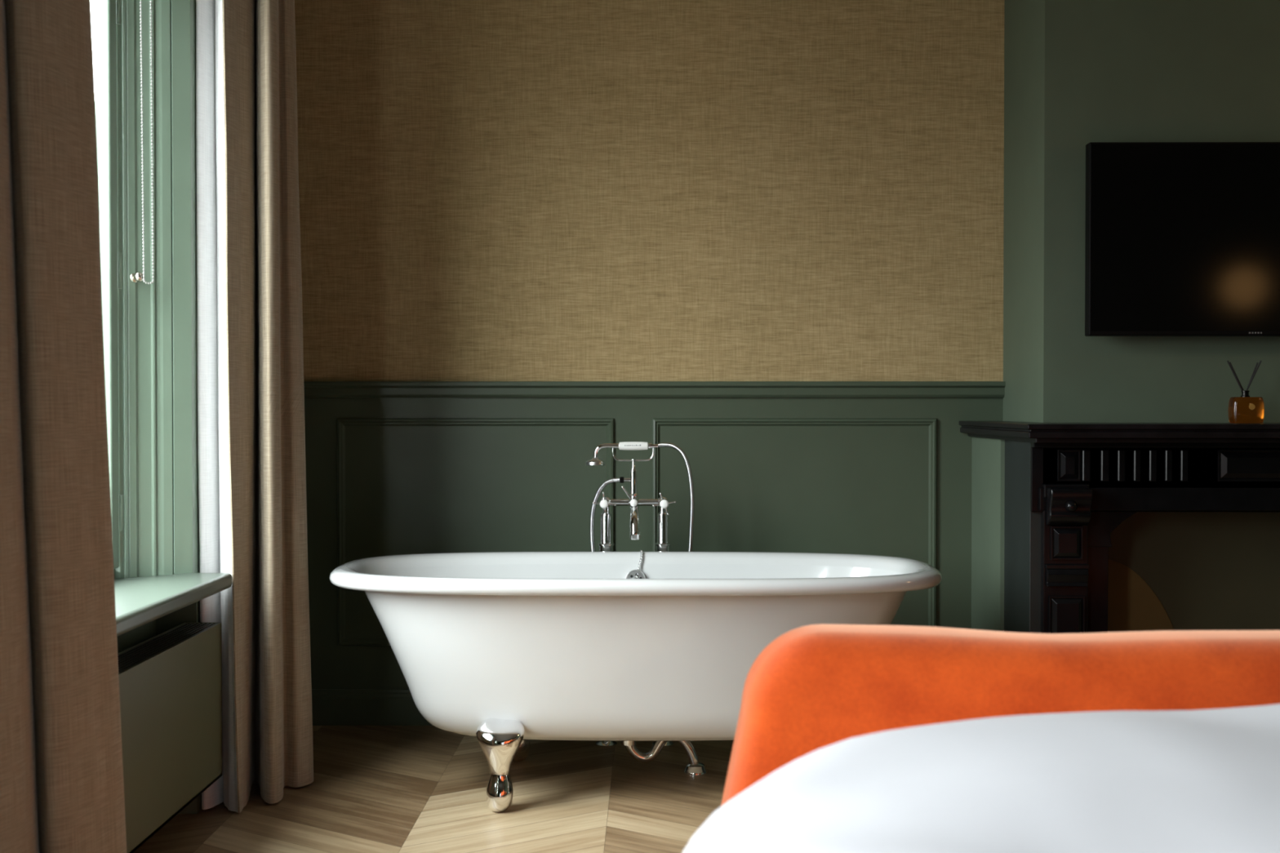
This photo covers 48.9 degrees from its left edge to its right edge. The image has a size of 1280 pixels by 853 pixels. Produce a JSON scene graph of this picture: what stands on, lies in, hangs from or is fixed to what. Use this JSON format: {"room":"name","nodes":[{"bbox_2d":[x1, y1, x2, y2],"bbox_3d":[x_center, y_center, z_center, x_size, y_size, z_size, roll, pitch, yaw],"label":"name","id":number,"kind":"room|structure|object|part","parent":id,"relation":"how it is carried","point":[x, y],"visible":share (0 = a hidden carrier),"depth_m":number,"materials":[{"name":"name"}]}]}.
{"room":"hotel room","nodes":[
{"label":"hotel room","id":0,"kind":"room"},
{"bbox_2d":[116,600,201,813],"bbox_3d":[-1.288,-0.436,1.028,0.250,2.950,7.250,0,1,0],"label":"wall","id":1,"kind":"structure","parent":0,"point":[190,613],"depth_m":3.63,"materials":[{"name":"green paint"}]},
{"bbox_2d":[93,0,231,636],"bbox_3d":[-1.199,-0.487,2.927,0.302,1.821,1.470,0,1,0],"label":"window","id":2,"kind":"structure","parent":1,"relation":"in","point":[149,331],"depth_m":3.53,"materials":[{"name":"green wood"}]},
{"bbox_3d":[-1.328,-0.469,2.970,0.044,1.760,1.125,0,1,0],"label":"frame","id":3,"kind":"part","parent":2,"relation":"part of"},
{"bbox_3d":[-1.304,-0.469,2.967,0.028,1.650,1.004,0,1,0],"label":"sash","id":4,"kind":"part","parent":2,"relation":"part of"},
{"bbox_2d":[130,271,143,282],"bbox_3d":[-1.248,-0.370,3.492,0.025,0.025,0.050,-1,1,-41],"label":"handle","id":5,"kind":"object","parent":2,"relation":"attached to","point":[136,277],"visible":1,"depth_m":3.48,"materials":[{"name":"silver metal"}]},
{"bbox_3d":[-1.240,-0.370,3.483,0.025,0.025,0.026,-1,1,-41],"label":"knob","id":6,"kind":"part","parent":5,"relation":"part of","materials":[{"name":"silver metal"}]},
{"bbox_2d":[139,0,154,284],"bbox_3d":[-1.218,-0.854,3.476,0.010,1.004,0.035,1,1,44],"label":"chain","id":7,"kind":"object","parent":2,"relation":"hanging from","point":[140,2],"visible":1,"depth_m":3.48,"materials":[{"name":"grey metal"}]},
{"bbox_3d":[-1.193,0.401,3.123,0.292,0.039,0.978,0,1,0],"label":"sill","id":8,"kind":"part","parent":2,"relation":"part of","materials":[{"name":"green paint"}]},
{"bbox_2d":[117,622,222,852],"bbox_3d":[-1.167,0.710,3.161,0.172,0.397,0.945,0,1,0],"label":"radiator","id":9,"kind":"object","parent":1,"relation":"attached to","point":[171,681],"visible":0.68,"depth_m":3.25,"materials":[{"name":"beige metal"}]},
{"bbox_2d":[117,622,217,673],"bbox_3d":[-1.130,0.527,3.158,0.083,0.029,0.931,0,1,0],"label":"grille","id":10,"kind":"object","parent":9,"relation":"attached to","point":[159,654],"depth_m":3.30,"materials":[{"name":"black metal"}]},
{"bbox_2d":[133,725,733,852],"bbox_3d":[1.432,1.089,1.031,5.750,0.100,7.450,0,1,0],"label":"floor","id":11,"kind":"structure","parent":0,"point":[374,788],"depth_m":3.73,"materials":[{"name":"brown wood"}]},
{"bbox_2d":[328,549,942,812],"bbox_3d":[-0.012,0.688,3.940,1.678,0.620,0.748,0,1,0],"label":"bathtub","id":12,"kind":"object","parent":11,"relation":"on","point":[507,651],"visible":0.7,"depth_m":3.68,"materials":[{"name":"white ceramic"}]},
{"bbox_2d":[368,564,902,578],"bbox_3d":[-0.012,0.612,3.939,1.520,0.388,0.592,0,1,0],"label":"basin","id":13,"kind":"object","parent":12,"relation":"in","point":[455,571],"depth_m":4.21,"materials":[{"name":"white ceramic"}]},
{"bbox_3d":[0.000,0.418,4.232,0.015,0.089,0.067,0,1,13],"label":"plug chain","id":14,"kind":"part","parent":12,"relation":"part of","materials":[{"name":"silver metal"}]},
{"bbox_2d":[621,741,707,776],"bbox_3d":[0.065,0.922,4.043,0.256,0.148,0.068,0,1,0],"label":"trap","id":15,"kind":"object","parent":12,"relation":"attached to","point":[694,768],"visible":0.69,"depth_m":4.03,"materials":[{"name":"silver metal"}]},
{"bbox_2d":[586,441,694,746],"bbox_3d":[0.001,0.520,4.332,0.338,0.944,0.173,0,1,0],"label":"tap","id":16,"kind":"object","parent":11,"relation":"on","point":[606,544],"visible":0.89,"depth_m":4.37,"materials":[{"name":"silver metal"}]},
{"bbox_3d":[-0.110,0.238,4.334,0.075,0.075,0.014,0,1,0],"label":"cross handle","id":17,"kind":"part","parent":16,"relation":"part of","materials":[{"name":"silver metal"}]},
{"bbox_3d":[-0.037,0.210,4.345,0.042,0.056,0.009,0,1,0],"label":"diverter lever","id":18,"kind":"part","parent":16,"relation":"part of","materials":[{"name":"silver metal"}]},
{"bbox_2d":[623,478,630,481],"bbox_3d":[-0.037,0.166,4.378,0.030,0.012,0.012,0,1,0],"label":"outlet","id":19,"kind":"object","parent":16,"relation":"attached to","point":[624,479],"depth_m":4.37,"materials":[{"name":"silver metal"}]},
{"bbox_3d":[-0.017,0.286,4.314,0.031,0.108,0.143,0,1,-2],"label":"spout","id":20,"kind":"part","parent":16,"relation":"part of","materials":[{"name":"silver metal"}]},
{"bbox_3d":[0.075,0.238,4.332,0.074,0.071,0.014,0,1,0],"label":"cross handle","id":21,"kind":"part","parent":16,"relation":"part of","materials":[{"name":"silver metal"}]},
{"bbox_2d":[720,624,1279,807],"bbox_3d":[0.977,0.657,2.478,1.720,0.722,0.910,0,1,0],"label":"sofa","id":22,"kind":"object","parent":11,"relation":"on","point":[813,687],"visible":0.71,"depth_m":2.03,"materials":[{"name":"orange fabric"}]},
{"bbox_2d":[959,421,1279,633],"bbox_3d":[1.799,0.491,4.219,1.502,1.006,0.848,0,1,0],"label":"fireplace surround","id":23,"kind":"object","parent":11,"relation":"on","point":[1108,527],"visible":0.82,"depth_m":3.93,"materials":[{"name":"black wood"}]},
{"bbox_3d":[1.115,0.516,4.101,0.050,0.958,0.331,0,1,0],"label":"panel","id":24,"kind":"part","parent":23,"relation":"part of","materials":[{"name":"wood"}]},
{"bbox_3d":[1.184,0.323,3.901,0.090,0.094,0.012,0,1,0],"label":"shaft panel","id":25,"kind":"part","parent":23,"relation":"part of","materials":[{"name":"black wood"}]},
{"bbox_3d":[1.185,0.684,3.906,0.100,0.428,0.012,0,1,0],"label":"panel","id":26,"kind":"part","parent":23,"relation":"part of","materials":[{"name":"black wood"}]},
{"bbox_2d":[959,421,1279,442],"bbox_3d":[1.799,0.013,4.213,1.502,0.051,0.848,0,1,0],"label":"mantel shelf","id":27,"kind":"object","parent":23,"relation":"attached to","point":[1008,431],"depth_m":3.80,"materials":[{"name":"black wood"}]},
{"bbox_2d":[1226,360,1264,422],"bbox_3d":[1.721,-0.099,4.006,0.102,0.178,0.060,0,1,0],"label":"reed diffuser","id":28,"kind":"object","parent":23,"relation":"on","point":[1245,408],"visible":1,"depth_m":3.98,"materials":[{"name":"orange glass"}]},
{"bbox_2d":[1227,396,1264,422],"bbox_3d":[1.726,-0.047,4.008,0.093,0.074,0.058,0,1,0],"label":"bottle","id":29,"kind":"object","parent":28,"relation":"attached to","point":[1240,409],"depth_m":3.98,"materials":[{"name":"orange glass"}]},
{"bbox_3d":[1.797,0.108,3.902,0.387,0.088,0.012,0,1,0],"label":"panel","id":30,"kind":"part","parent":23,"relation":"part of","materials":[{"name":"black wood"}]},
{"bbox_3d":[0.949,0.756,0.554,1.630,0.580,2.320,0,1,0],"label":"bed","id":31,"kind":"object","parent":11,"relation":"on","visible":0},
{"bbox_2d":[683,703,1279,852],"bbox_3d":[0.950,0.528,0.584,1.867,0.365,2.605,0,1,0],"label":"duvet","id":32,"kind":"object","parent":31,"relation":"on","point":[1202,780],"visible":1,"depth_m":1.36,"materials":[{"name":"white fabric"}]},
{"bbox_2d":[294,0,1004,689],"bbox_3d":[1.457,-0.488,4.684,5.750,2.950,0.100,0,1,0],"label":"wall","id":33,"kind":"structure","parent":0,"point":[490,190],"depth_m":4.64,"materials":[{"name":"beige fabric"}]},
{"bbox_2d":[311,688,432,725],"bbox_3d":[-0.022,0.929,4.652,2.233,0.116,0.024,0,1,0],"label":"baseboard","id":34,"kind":"structure","parent":33,"relation":"attached to","point":[330,707],"depth_m":4.65,"materials":[{"name":"green wood"}]},
{"bbox_2d":[337,417,614,645],"bbox_3d":[-0.543,0.349,4.653,0.917,0.754,0.015,0,1,0],"label":"trim","id":35,"kind":"structure","parent":33,"relation":"attached to","point":[342,423],"depth_m":4.65,"materials":[{"name":"green wood"}]},
{"bbox_2d":[303,381,1005,397],"bbox_3d":[0.033,-0.122,4.633,2.342,0.053,0.032,0,1,0],"label":"trim","id":36,"kind":"structure","parent":33,"relation":"attached to","point":[312,388],"depth_m":4.62,"materials":[{"name":"green wood"}]},
{"bbox_2d":[652,417,936,626],"bbox_3d":[0.509,0.349,4.646,0.938,0.754,0.015,0,1,0],"label":"trim","id":37,"kind":"structure","parent":33,"relation":"attached to","point":[657,423],"depth_m":4.64,"materials":[{"name":"green wood"}]},
{"bbox_2d":[971,0,1279,631],"bbox_3d":[1.812,-0.484,4.393,1.437,2.950,0.476,0,1,0],"label":"wall","id":38,"kind":"structure","parent":0,"point":[1077,73],"depth_m":4.16,"materials":[{"name":"green paint"}]},
{"bbox_2d":[1084,142,1279,336],"bbox_3d":[1.783,-0.544,4.114,0.964,0.560,0.080,0,1,0],"label":"television","id":39,"kind":"object","parent":38,"relation":"attached to","point":[1182,238],"visible":1,"depth_m":4.08,"materials":[{"name":"plastic"}]},
{"bbox_3d":[1.432,-1.960,0.987,5.750,0.100,7.450,0,1,0],"label":"ceiling","id":40,"kind":"structure","parent":0,"visible":0},
{"bbox_2d":[0,0,126,852],"bbox_3d":[-1.081,-0.458,2.362,0.170,2.944,0.648,0,1,10],"label":"curtain","id":41,"kind":"object","parent":40,"relation":"hanging from","point":[62,784],"visible":1,"depth_m":2.46,"materials":[{"name":"beige fabric"}]},
{"bbox_2d":[195,0,313,813],"bbox_3d":[-1.024,-0.479,3.814,0.198,2.944,0.420,0,1,8],"label":"curtain","id":42,"kind":"object","parent":40,"relation":"hanging from","point":[252,502],"visible":0.96,"depth_m":3.71,"materials":[{"name":"beige fabric"}]}
]}

